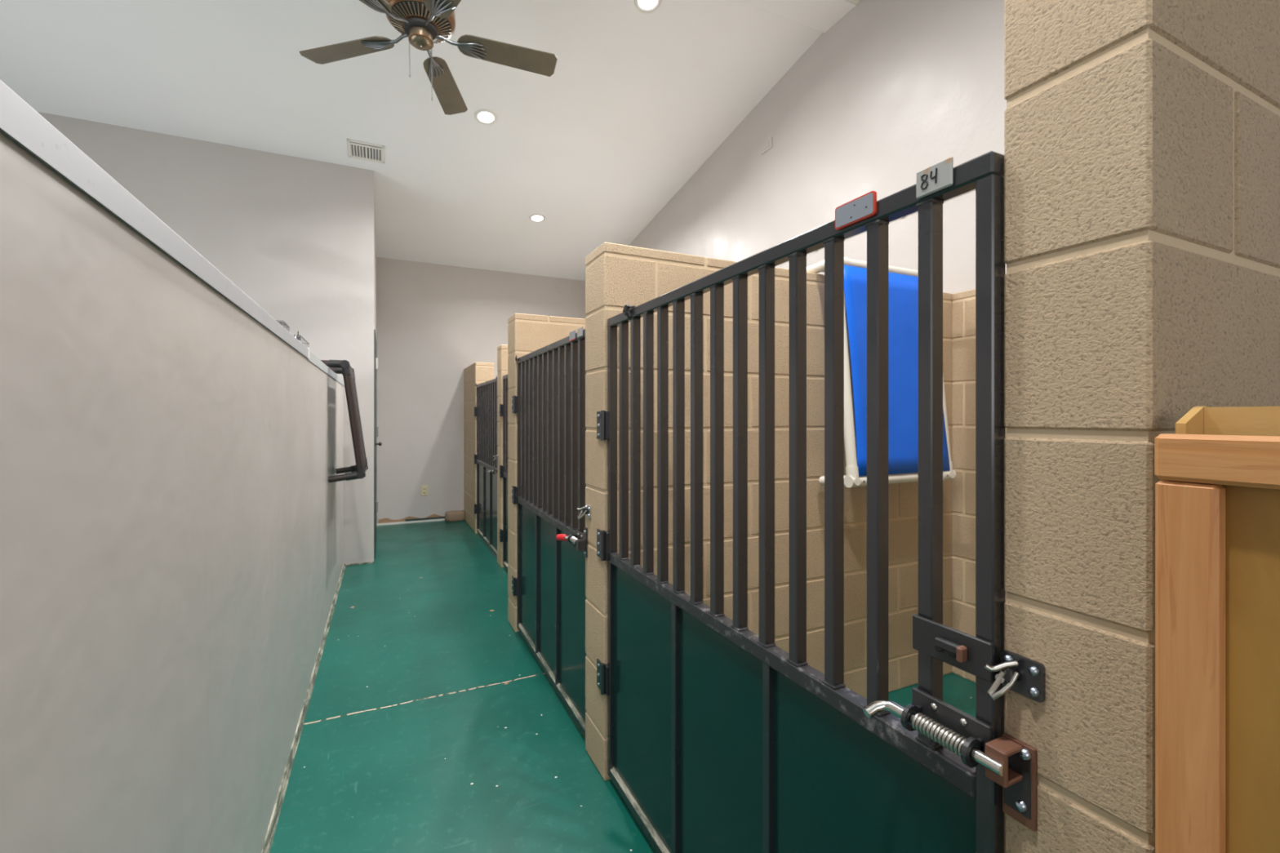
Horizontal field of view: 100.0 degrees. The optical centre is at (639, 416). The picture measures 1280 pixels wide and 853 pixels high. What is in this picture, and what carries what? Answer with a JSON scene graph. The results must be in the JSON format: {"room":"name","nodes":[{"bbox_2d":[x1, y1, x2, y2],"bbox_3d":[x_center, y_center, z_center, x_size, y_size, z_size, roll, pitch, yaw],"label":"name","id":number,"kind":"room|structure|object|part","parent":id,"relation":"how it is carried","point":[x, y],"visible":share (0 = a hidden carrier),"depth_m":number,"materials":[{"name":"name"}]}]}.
{"room":"dog kennel","nodes":[
{"label":"dog kennel","id":0,"kind":"room"},
{"bbox_2d":[0,130,343,852],"bbox_3d":[-1.189,0.469,1.661,0.120,1.468,5.820,0,0,-25],"label":"wall","id":1,"kind":"structure","parent":0,"point":[171,517],"depth_m":0.74,"materials":[{"name":"paint"}]},
{"bbox_2d":[0,80,309,359],"bbox_3d":[-0.712,-0.268,0.656,0.135,0.050,3.594,0,0,-25],"label":"wall cap","id":2,"kind":"object","parent":1,"relation":"on","point":[19,121],"visible":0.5,"depth_m":0.64,"materials":[{"name":"white metal"}]},
{"bbox_2d":[275,320,289,332],"bbox_3d":[-1.300,-0.313,1.929,0.053,0.046,0.133,0,0,-25],"label":"wire holder","id":3,"kind":"object","parent":2,"relation":"on","point":[282,322],"visible":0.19,"depth_m":1.92,"materials":[{"name":"grey metal"}]},
{"bbox_3d":[-1.291,-0.334,1.912,0.052,0.005,0.091,0,0,-25],"label":"plate","id":4,"kind":"part","parent":3,"relation":"part of","materials":[{"name":"grey metal"}]},
{"bbox_2d":[293,331,309,347],"bbox_3d":[-1.514,-0.333,2.381,0.053,0.086,0.263,0,0,-25],"label":"wire holder","id":5,"kind":"object","parent":2,"relation":"on","point":[297,336],"visible":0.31,"depth_m":2.35,"materials":[{"name":"grey metal"}]},
{"bbox_2d":[261,563,345,852],"bbox_3d":[-1.128,1.192,1.690,0.015,0.022,5.820,0,0,-25],"label":"baseboard","id":6,"kind":"structure","parent":1,"relation":"attached to","point":[277,810],"depth_m":1.96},
{"bbox_2d":[309,351,344,386],"bbox_3d":[-1.958,-0.264,3.284,0.128,0.042,2.228,0,0,-25],"label":"wall cap","id":7,"kind":"object","parent":1,"relation":"on","point":[313,358],"visible":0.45,"depth_m":2.92,"materials":[{"name":"grey metal"}]},
{"bbox_2d":[320,360,368,483],"bbox_3d":[-1.888,0.030,3.410,0.280,0.723,0.567,0,0,-25],"label":"cot","id":8,"kind":"object","parent":7,"relation":"hanging from","point":[357,471],"visible":0.95,"depth_m":3.20,"materials":[{"name":"grey"}]},
{"bbox_3d":[-1.827,-0.309,3.151,0.170,0.038,0.038,0,0,-25],"label":"leg","id":9,"kind":"part","parent":8,"relation":"part of","materials":[{"name":"grey metal"}]},
{"bbox_3d":[-2.049,-0.309,3.622,0.170,0.038,0.038,0,0,-25],"label":"leg","id":10,"kind":"part","parent":8,"relation":"part of","materials":[{"name":"grey"}]},
{"bbox_3d":[-1.750,0.361,3.188,0.174,0.060,0.038,0,0,-25],"label":"leg","id":11,"kind":"part","parent":8,"relation":"part of","materials":[{"name":"grey metal"}]},
{"bbox_3d":[-1.972,0.361,3.658,0.174,0.060,0.038,0,0,-25],"label":"leg","id":12,"kind":"part","parent":8,"relation":"part of","materials":[{"name":"grey metal"}]},
{"bbox_3d":[-1.712,0.021,3.206,0.123,0.665,0.039,0,0,-25],"label":"rail","id":13,"kind":"part","parent":8,"relation":"part of","materials":[{"name":"grey"}]},
{"bbox_2d":[37,111,373,564],"bbox_3d":[-3.615,-0.422,3.793,3.113,3.250,0.110,0,0,-25],"label":"wall","id":14,"kind":"structure","parent":0,"point":[294,234],"depth_m":4.15,"materials":[{"name":"beige paint"}]},
{"bbox_2d":[344,561,374,566],"bbox_3d":[-2.276,1.197,4.359,0.217,0.012,0.012,0,0,-25],"label":"baseboard","id":15,"kind":"structure","parent":14,"relation":"attached to","point":[367,562],"depth_m":4.36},
{"bbox_2d":[373,182,377,342],"bbox_3d":[-2.608,-0.413,5.188,0.100,3.232,1.550,0,0,-25],"label":"wall","id":16,"kind":"structure","parent":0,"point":[375,231],"depth_m":4.94,"materials":[{"name":"beige paint"}]},
{"bbox_2d":[373,329,382,558],"bbox_3d":[-2.406,0.233,4.946,0.058,1.920,0.960,0,0,-25],"label":"door","id":17,"kind":"structure","parent":16,"relation":"attached to","point":[375,358],"depth_m":4.50,"materials":[{"name":"grey paint"}]},
{"bbox_3d":[-2.334,0.798,4.764,0.017,0.090,0.070,0,0,-25],"label":"lock plate","id":18,"kind":"part","parent":17,"relation":"part of","materials":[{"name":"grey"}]},
{"bbox_3d":[-2.333,0.138,4.765,0.019,0.090,0.070,0,0,-25],"label":"lock plate","id":19,"kind":"part","parent":17,"relation":"part of","materials":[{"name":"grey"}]},
{"bbox_3d":[-2.333,-0.467,4.765,0.019,0.100,0.050,0,0,-25],"label":"latch plate","id":20,"kind":"part","parent":17,"relation":"part of","materials":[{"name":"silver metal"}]},
{"bbox_2d":[0,0,822,280],"bbox_3d":[-1.181,-2.196,1.642,6.070,1.103,9.580,0,0,-25],"label":"ceiling","id":21,"kind":"structure","parent":0,"point":[634,102],"depth_m":3.62,"materials":[{"name":"white paint"}]},
{"bbox_2d":[346,138,384,163],"bbox_3d":[-2.123,-2.052,4.167,0.250,0.044,0.228,0,0,-25],"label":"ceiling vent","id":22,"kind":"object","parent":21,"relation":"in","point":[357,149],"visible":1,"depth_m":4.16,"materials":[{"name":"white plastic"}]},
{"bbox_2d":[299,0,557,115],"bbox_3d":[-1.019,-1.957,2.609,1.240,0.822,1.281,-1,-1,-25],"label":"ceiling fan","id":23,"kind":"object","parent":21,"relation":"hanging from","point":[425,23],"visible":1,"depth_m":2.67,"materials":[{"name":"brown wood"}]},
{"bbox_3d":[-1.459,-1.838,2.694,0.495,0.006,0.140,-1,11,14],"label":"blade","id":24,"kind":"part","parent":23,"relation":"part of","materials":[{"name":"brown wood"}]},
{"bbox_3d":[-1.275,-1.848,2.246,0.140,0.006,0.495,12,6,31],"label":"blade","id":25,"kind":"part","parent":23,"relation":"part of","materials":[{"name":"brown wood"}]},
{"bbox_3d":[-1.108,-1.729,2.584,0.004,0.195,0.003,-1,-1,-25],"label":"pull chain","id":26,"kind":"part","parent":23,"relation":"part of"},
{"bbox_2d":[390,1,450,44],"bbox_3d":[-1.059,-1.888,2.598,0.275,0.030,0.275,-1,-1,-25],"label":"motor housing","id":27,"kind":"object","parent":23,"relation":"attached to","point":[408,11],"depth_m":2.53,"materials":[{"name":"brown metal"}]},
{"bbox_3d":[-1.020,-1.687,2.633,0.004,0.280,0.003,-1,-1,-25],"label":"pull chain","id":28,"kind":"part","parent":23,"relation":"part of","materials":[{"name":"grey metal"}]},
{"bbox_3d":[-0.791,-1.857,2.283,0.140,0.006,0.495,15,-11,-39],"label":"blade","id":29,"kind":"part","parent":23,"relation":"part of","materials":[{"name":"brown wood"}]},
{"bbox_3d":[-1.089,-1.841,3.008,0.140,0.006,0.495,-13,0,-4],"label":"blade","id":30,"kind":"part","parent":23,"relation":"part of","materials":[{"name":"brown wood"}]},
{"bbox_3d":[-0.677,-1.852,2.754,0.495,0.006,0.140,-1,-13,-22],"label":"blade","id":31,"kind":"part","parent":23,"relation":"part of","materials":[{"name":"brown wood"}]},
{"bbox_2d":[474,108,497,124],"bbox_3d":[-1.115,-2.165,3.887,0.159,0.033,0.157,0,0,-20],"label":"recessed light","id":32,"kind":"object","parent":21,"relation":"in","point":[486,117],"visible":1,"depth_m":3.88,"materials":[{"name":"white plastic"}]},
{"bbox_2d":[528,213,545,222],"bbox_3d":[-1.018,-1.962,5.322,0.159,0.033,0.157,0,0,-20],"label":"recessed light","id":33,"kind":"object","parent":21,"relation":"in","point":[535,217],"visible":1,"depth_m":5.31,"materials":[{"name":"white plastic"}]},
{"bbox_2d":[634,0,661,13],"bbox_3d":[0.045,-2.365,3.055,0.159,0.033,0.157,0,0,-20],"label":"recessed light","id":34,"kind":"object","parent":21,"relation":"in","point":[643,6],"visible":1,"depth_m":3.08,"materials":[{"name":"white plastic"}]},
{"bbox_2d":[743,0,856,32],"bbox_3d":[-1.360,-2.441,2.017,5.669,0.112,0.250,0,0,-25],"label":"ceiling","id":35,"kind":"structure","parent":21,"relation":"attached to","point":[820,15],"depth_m":3.15,"materials":[{"name":"white paint"}]},
{"bbox_2d":[463,362,493,533],"bbox_3d":[-1.790,0.324,5.941,0.190,1.758,0.890,0,0,-25],"label":"wall","id":36,"kind":"structure","parent":0,"point":[477,373],"depth_m":5.75,"materials":[{"name":"beige"}]},
{"bbox_2d":[474,377,497,556],"bbox_3d":[-1.443,0.428,4.970,0.088,1.499,1.249,0,0,-25],"label":"gate","id":37,"kind":"object","parent":36,"relation":"attached to","point":[486,411],"visible":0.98,"depth_m":4.96,"materials":[{"name":"black metal"}]},
{"bbox_3d":[-1.654,0.443,5.487,0.026,1.471,0.022,0,0,-25],"label":"post","id":38,"kind":"part","parent":37,"relation":"part of","materials":[{"name":"black metal"}]},
{"bbox_3d":[-1.566,0.816,5.303,0.004,0.685,0.388,0,0,-25],"label":"panel","id":39,"kind":"part","parent":37,"relation":"part of","materials":[{"name":"green paint"}]},
{"bbox_3d":[-1.410,0.461,4.970,0.028,0.032,1.121,0,0,-25],"label":"rail","id":40,"kind":"part","parent":37,"relation":"part of","materials":[{"name":"metal"}]},
{"bbox_3d":[-1.410,-0.306,4.970,0.028,0.029,1.166,0,0,-25],"label":"rail","id":41,"kind":"part","parent":37,"relation":"part of","materials":[{"name":"black metal"}]},
{"bbox_3d":[-1.410,1.165,4.970,0.026,0.026,1.121,0,0,-25],"label":"rail","id":42,"kind":"part","parent":37,"relation":"part of","materials":[{"name":"black paint"}]},
{"bbox_3d":[-1.405,0.816,4.964,0.004,0.685,0.329,0,0,-25],"label":"panel","id":43,"kind":"part","parent":37,"relation":"part of","materials":[{"name":"black paint"}]},
{"bbox_3d":[-1.248,0.816,4.632,0.004,0.685,0.376,0,0,-25],"label":"panel","id":44,"kind":"part","parent":37,"relation":"part of","materials":[{"name":"black paint"}]},
{"bbox_2d":[377,257,586,523],"bbox_3d":[-1.810,-0.288,6.490,2.657,2.983,0.120,0,0,-25],"label":"wall","id":45,"kind":"structure","parent":0,"point":[435,321],"depth_m":6.16,"materials":[{"name":"beige paint"}]},
{"bbox_2d":[377,514,445,525],"bbox_3d":[-2.478,1.162,6.101,0.917,0.082,0.012,0,0,-25],"label":"baseboard","id":46,"kind":"structure","parent":45,"relation":"attached to","point":[433,517],"depth_m":6.05,"materials":[{"name":"white plastic"}]},
{"bbox_2d":[420,484,427,495],"bbox_3d":[-2.452,0.843,6.113,0.078,0.118,0.010,0,0,-25],"label":"wall outlet","id":47,"kind":"object","parent":45,"relation":"attached to","point":[424,488],"visible":1,"depth_m":6.11,"materials":[{"name":"beige plastic"}]},
{"bbox_2d":[497,344,508,567],"bbox_3d":[-0.430,0.317,4.681,1.570,1.773,0.170,0,0,-25],"label":"wall","id":48,"kind":"structure","parent":0,"point":[502,354],"depth_m":4.31,"materials":[{"name":"beige"}]},
{"bbox_2d":[493,454,498,461],"bbox_3d":[-1.175,0.339,4.376,0.038,0.051,0.047,0,0,-25],"label":"fork latch","id":49,"kind":"object","parent":48,"relation":"attached to","point":[497,455],"visible":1,"depth_m":4.38,"materials":[{"name":"silver metal"}]},
{"bbox_2d":[499,374,508,570],"bbox_3d":[-0.859,0.428,3.783,0.049,1.499,1.174,0,0,-25],"label":"gate","id":50,"kind":"object","parent":48,"relation":"attached to","point":[503,407],"visible":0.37,"depth_m":4.24,"materials":[{"name":"black paint"}]},
{"bbox_3d":[-1.072,0.443,4.258,0.026,1.471,0.022,0,0,-25],"label":"post","id":51,"kind":"part","parent":50,"relation":"part of","materials":[{"name":"black metal"}]},
{"bbox_3d":[-0.838,-0.306,3.762,0.028,0.029,1.118,0,0,-25],"label":"rail","id":52,"kind":"part","parent":50,"relation":"part of","materials":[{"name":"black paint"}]},
{"bbox_3d":[-0.838,0.461,3.762,0.028,0.032,1.073,0,0,-25],"label":"rail","id":53,"kind":"part","parent":50,"relation":"part of","materials":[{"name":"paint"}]},
{"bbox_3d":[-0.987,0.816,4.082,0.004,0.685,0.372,0,0,-25],"label":"panel","id":54,"kind":"part","parent":50,"relation":"part of","materials":[{"name":"black paint"}]},
{"bbox_2d":[507,313,585,631],"bbox_3d":[0.054,0.314,3.450,1.750,1.778,0.190,0,0,-25],"label":"wall","id":55,"kind":"structure","parent":0,"point":[527,334],"depth_m":3.06,"materials":[{"name":"beige"}]},
{"bbox_2d":[511,326,586,737],"bbox_3d":[-0.467,0.423,2.477,0.098,1.509,1.220,0,0,-25],"label":"gate","id":56,"kind":"object","parent":55,"relation":"attached to","point":[548,587],"visible":0.88,"depth_m":2.38,"materials":[{"name":"black metal"}]},
{"bbox_3d":[-0.667,0.443,2.982,0.026,1.471,0.022,0,0,-25],"label":"post","id":57,"kind":"part","parent":56,"relation":"part of","materials":[{"name":"black metal"}]},
{"bbox_3d":[-0.580,0.816,2.802,0.004,0.685,0.382,0,0,-25],"label":"panel","id":58,"kind":"part","parent":56,"relation":"part of","materials":[{"name":"green paint"}]},
{"bbox_3d":[-0.427,0.461,2.474,0.028,0.032,1.102,0,0,-25],"label":"rail","id":59,"kind":"part","parent":56,"relation":"part of","materials":[{"name":"metal"}]},
{"bbox_3d":[-0.422,0.816,2.468,0.004,0.685,0.324,0,0,-25],"label":"panel","id":60,"kind":"part","parent":56,"relation":"part of","materials":[{"name":"green paint"}]},
{"bbox_3d":[-0.427,-0.306,2.474,0.028,0.029,1.147,0,0,-25],"label":"rail","id":61,"kind":"part","parent":56,"relation":"part of","materials":[{"name":"black metal"}]},
{"bbox_3d":[-0.427,1.165,2.474,0.026,0.026,1.102,0,0,-25],"label":"rail","id":62,"kind":"part","parent":56,"relation":"part of","materials":[{"name":"black paint"}]},
{"bbox_3d":[-0.268,0.816,2.142,0.004,0.685,0.369,0,0,-25],"label":"panel","id":63,"kind":"part","parent":56,"relation":"part of","materials":[{"name":"green paint"}]},
{"bbox_3d":[-0.262,-0.314,2.089,0.004,0.034,0.070,0,0,-25],"label":"edged plate","id":64,"kind":"part","parent":56,"relation":"part of","materials":[{"name":"grey metal"}]},
{"bbox_3d":[-0.224,-0.314,2.007,0.004,0.034,0.060,0,0,-25],"label":"number plate","id":65,"kind":"part","parent":56,"relation":"part of","materials":[{"name":"white plastic"}]},
{"bbox_2d":[269,520,975,852],"bbox_3d":[-1.181,1.263,1.642,6.070,0.120,9.580,0,0,-25],"label":"floor","id":66,"kind":"structure","parent":0,"point":[432,724],"depth_m":2.05,"materials":[{"name":"green paint"}]},
{"bbox_2d":[444,510,465,522],"bbox_3d":[-2.129,1.146,6.184,0.220,0.114,0.129,0,0,-25],"label":"stone block","id":67,"kind":"object","parent":66,"relation":"on","point":[451,516],"visible":1,"depth_m":6.13,"materials":[{"name":"beige stone"}]},
{"bbox_2d":[1154,406,1279,852],"bbox_3d":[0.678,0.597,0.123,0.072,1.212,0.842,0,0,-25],"label":"wooden bin","id":68,"kind":"object","parent":66,"relation":"on","point":[1217,500],"visible":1,"depth_m":0.46,"materials":[{"name":"brown wood"}]},
{"bbox_3d":[0.655,0.037,0.112,0.019,0.042,0.842,0,0,-25],"label":"rail","id":69,"kind":"part","parent":68,"relation":"part of","materials":[{"name":"brown wood"}]},
{"bbox_3d":[0.667,0.613,0.118,0.007,1.180,0.838,0,0,-25],"label":"panel","id":70,"kind":"part","parent":68,"relation":"part of","materials":[{"name":"brown wood"}]},
{"bbox_2d":[585,241,951,781],"bbox_3d":[0.633,0.314,2.227,1.750,1.778,0.187,0,0,-25],"label":"wall","id":71,"kind":"structure","parent":0,"point":[617,275],"depth_m":1.99,"materials":[{"name":"beige"}]},
{"bbox_2d":[576,526,587,557],"bbox_3d":[-0.208,0.451,1.915,0.036,0.105,0.024,0,0,-25],"label":"bolt keeper","id":72,"kind":"object","parent":71,"relation":"attached to","point":[581,544],"visible":1,"depth_m":1.91,"materials":[{"name":"black paint"}]},
{"bbox_3d":[-0.194,0.451,1.922,0.004,0.105,0.024,0,0,-25],"label":"plate","id":73,"kind":"part","parent":72,"relation":"part of","materials":[{"name":"black paint"}]},
{"bbox_2d":[577,504,591,519],"bbox_3d":[-0.197,0.339,1.890,0.038,0.051,0.047,0,0,-25],"label":"fork latch","id":74,"kind":"object","parent":71,"relation":"attached to","point":[586,510],"visible":1,"depth_m":1.89,"materials":[{"name":"silver metal"}]},
{"bbox_3d":[-0.204,0.347,1.896,0.034,0.034,0.009,0,0,10],"label":"fork arm","id":75,"kind":"part","parent":74,"relation":"part of","materials":[{"name":"silver metal"}]},
{"bbox_3d":[-0.182,0.336,1.897,0.004,0.044,0.046,0,0,-25],"label":"plate","id":76,"kind":"part","parent":74,"relation":"part of","materials":[{"name":"silver metal"}]},
{"bbox_2d":[596,151,1005,852],"bbox_3d":[0.137,0.421,1.213,0.088,1.514,1.325,0,0,-25],"label":"gate","id":77,"kind":"object","parent":71,"relation":"attached to","point":[722,738],"visible":1,"depth_m":0.96,"materials":[{"name":"black metal"}]},
{"bbox_3d":[-0.090,0.443,1.764,0.026,1.471,0.022,0,0,-25],"label":"post","id":78,"kind":"part","parent":77,"relation":"part of","materials":[{"name":"black metal"}]},
{"bbox_2d":[622,303,635,319],"bbox_3d":[-0.021,-0.309,1.611,0.052,0.051,0.042,0,0,-25],"label":"clip","id":79,"kind":"object","parent":77,"relation":"on","point":[626,308],"visible":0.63,"depth_m":1.60,"materials":[{"name":"grey metal"}]},
{"bbox_3d":[0.170,1.165,1.213,0.026,0.026,1.197,0,0,-25],"label":"rail","id":80,"kind":"part","parent":77,"relation":"part of","materials":[{"name":"silver metal"}]},
{"bbox_3d":[0.004,0.816,1.569,0.004,0.685,0.415,0,0,-25],"label":"panel","id":81,"kind":"part","parent":77,"relation":"part of","materials":[{"name":"green paint"}]},
{"bbox_3d":[0.175,0.816,1.206,0.004,0.685,0.350,0,0,-25],"label":"panel","id":82,"kind":"part","parent":77,"relation":"part of","materials":[{"name":"green paint"}]},
{"bbox_3d":[0.170,0.461,1.213,0.028,0.032,1.197,0,0,-25],"label":"rail","id":83,"kind":"part","parent":77,"relation":"part of","materials":[{"name":"paint"}]},
{"bbox_3d":[0.170,-0.306,1.213,0.028,0.029,1.242,0,0,-25],"label":"rail","id":84,"kind":"part","parent":77,"relation":"part of","materials":[{"name":"black metal"}]},
{"bbox_3d":[0.331,-0.318,0.830,0.001,0.031,0.073,0,0,-25],"label":"plate","id":85,"kind":"part","parent":77,"relation":"part of","materials":[{"name":"grey metal"}]},
{"bbox_3d":[0.333,-0.318,0.831,0.004,0.036,0.078,0,0,-25],"label":"edged plate","id":86,"kind":"part","parent":77,"relation":"part of","materials":[{"name":"red"}]},
{"bbox_3d":[0.343,0.816,0.852,0.004,0.685,0.401,0,0,-25],"label":"panel","id":87,"kind":"part","parent":77,"relation":"part of","materials":[{"name":"green paint"}]},
{"bbox_3d":[0.363,0.407,0.681,0.042,0.024,0.170,0,0,-25],"label":"rod","id":88,"kind":"part","parent":77,"relation":"part of","materials":[{"name":"silver metal"}]},
{"bbox_3d":[0.389,-0.315,0.711,0.005,0.037,0.052,0,0,-25],"label":"number plate","id":89,"kind":"part","parent":77,"relation":"part of","materials":[{"name":"white plastic"}]},
{"bbox_3d":[0.431,0.443,0.661,0.026,1.471,0.022,0,0,-25],"label":"post","id":90,"kind":"part","parent":77,"relation":"part of","materials":[{"name":"black metal"}]},
{"bbox_2d":[806,257,955,488],"bbox_3d":[0.990,-0.172,2.215,0.581,0.898,0.265,0,0,-25],"label":"cot","id":91,"kind":"object","parent":71,"relation":"attached to","point":[903,283],"visible":0.51,"depth_m":2.12,"materials":[{"name":"blue fabric"}]},
{"bbox_3d":[0.725,-0.598,2.151,0.038,0.038,0.155,0,0,-25],"label":"leg","id":92,"kind":"part","parent":91,"relation":"part of","materials":[{"name":"white plastic"}]},
{"bbox_3d":[0.762,0.251,2.074,0.038,0.054,0.158,0,0,-25],"label":"leg","id":93,"kind":"part","parent":91,"relation":"part of","materials":[{"name":"white plastic"}]},
{"bbox_3d":[0.777,-0.178,2.043,0.039,0.845,0.123,0,0,-25],"label":"rail","id":94,"kind":"part","parent":91,"relation":"part of","materials":[{"name":"white plastic"}]},
{"bbox_3d":[1.000,-0.598,2.195,0.534,0.039,0.039,0,0,-25],"label":"rail","id":95,"kind":"part","parent":91,"relation":"part of","materials":[{"name":"white plastic"}]},
{"bbox_3d":[1.036,0.243,2.119,0.534,0.039,0.039,0,0,-25],"label":"rail","id":96,"kind":"part","parent":91,"relation":"part of","materials":[{"name":"white plastic"}]},
{"bbox_3d":[1.259,-0.178,2.271,0.039,0.845,0.123,0,0,-25],"label":"rail","id":97,"kind":"part","parent":91,"relation":"part of","materials":[{"name":"white plastic"}]},
{"bbox_2d":[628,0,1006,293],"bbox_3d":[1.435,-0.672,2.881,0.120,3.750,9.380,0,0,-25],"label":"wall","id":98,"kind":"structure","parent":0,"point":[894,90],"depth_m":3.08,"materials":[{"name":"beige paint"}]},
{"bbox_2d":[760,137,772,154],"bbox_3d":[0.905,-1.937,3.848,0.010,0.075,0.120,0,0,-25],"label":"switch plate","id":99,"kind":"object","parent":98,"relation":"attached to","point":[766,145],"visible":1,"depth_m":3.84,"materials":[{"name":"beige paint"}]},
{"bbox_2d":[847,0,860,4],"bbox_3d":[-1.300,-2.404,1.891,5.669,0.037,0.030,0,0,-25],"label":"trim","id":100,"kind":"structure","parent":98,"relation":"attached to","point":[855,2],"depth_m":3.09,"materials":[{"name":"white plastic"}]},
{"bbox_2d":[951,288,1006,683],"bbox_3d":[1.728,0.314,2.038,0.068,1.778,1.395,0,0,-25],"label":"wall","id":101,"kind":"structure","parent":0,"point":[963,303],"depth_m":2.47,"materials":[{"name":"beige"}]},
{"bbox_2d":[1004,0,1279,852],"bbox_3d":[1.248,0.314,0.957,1.725,1.778,0.139,0,0,-25],"label":"wall","id":102,"kind":"structure","parent":0,"point":[1142,137],"depth_m":0.58,"materials":[{"name":"beige"}]},
{"bbox_2d":[985,733,1036,831],"bbox_3d":[0.430,0.428,0.623,0.040,0.094,0.036,0,0,-25],"label":"bolt keeper","id":103,"kind":"object","parent":102,"relation":"attached to","point":[1019,758],"visible":0.94,"depth_m":0.62,"materials":[{"name":"metal"}]},
{"bbox_3d":[0.445,0.428,0.630,0.005,0.094,0.036,0,0,-25],"label":"plate","id":104,"kind":"part","parent":103,"relation":"part of","materials":[{"name":"metal"}]},
{"bbox_2d":[983,649,1045,702],"bbox_3d":[0.431,0.306,0.621,0.038,0.051,0.047,0,0,-25],"label":"fork latch","id":105,"kind":"object","parent":102,"relation":"attached to","point":[1024,676],"visible":1,"depth_m":0.62,"materials":[{"name":"black paint"}]},
{"bbox_3d":[0.423,0.292,0.629,0.035,0.015,0.007,0,0,12],"label":"fork arm","id":106,"kind":"part","parent":105,"relation":"part of","materials":[{"name":"silver metal"}]},
{"bbox_3d":[0.425,0.315,0.627,0.034,0.034,0.009,0,0,10],"label":"fork arm","id":107,"kind":"part","parent":105,"relation":"part of","materials":[{"name":"silver metal"}]}
]}

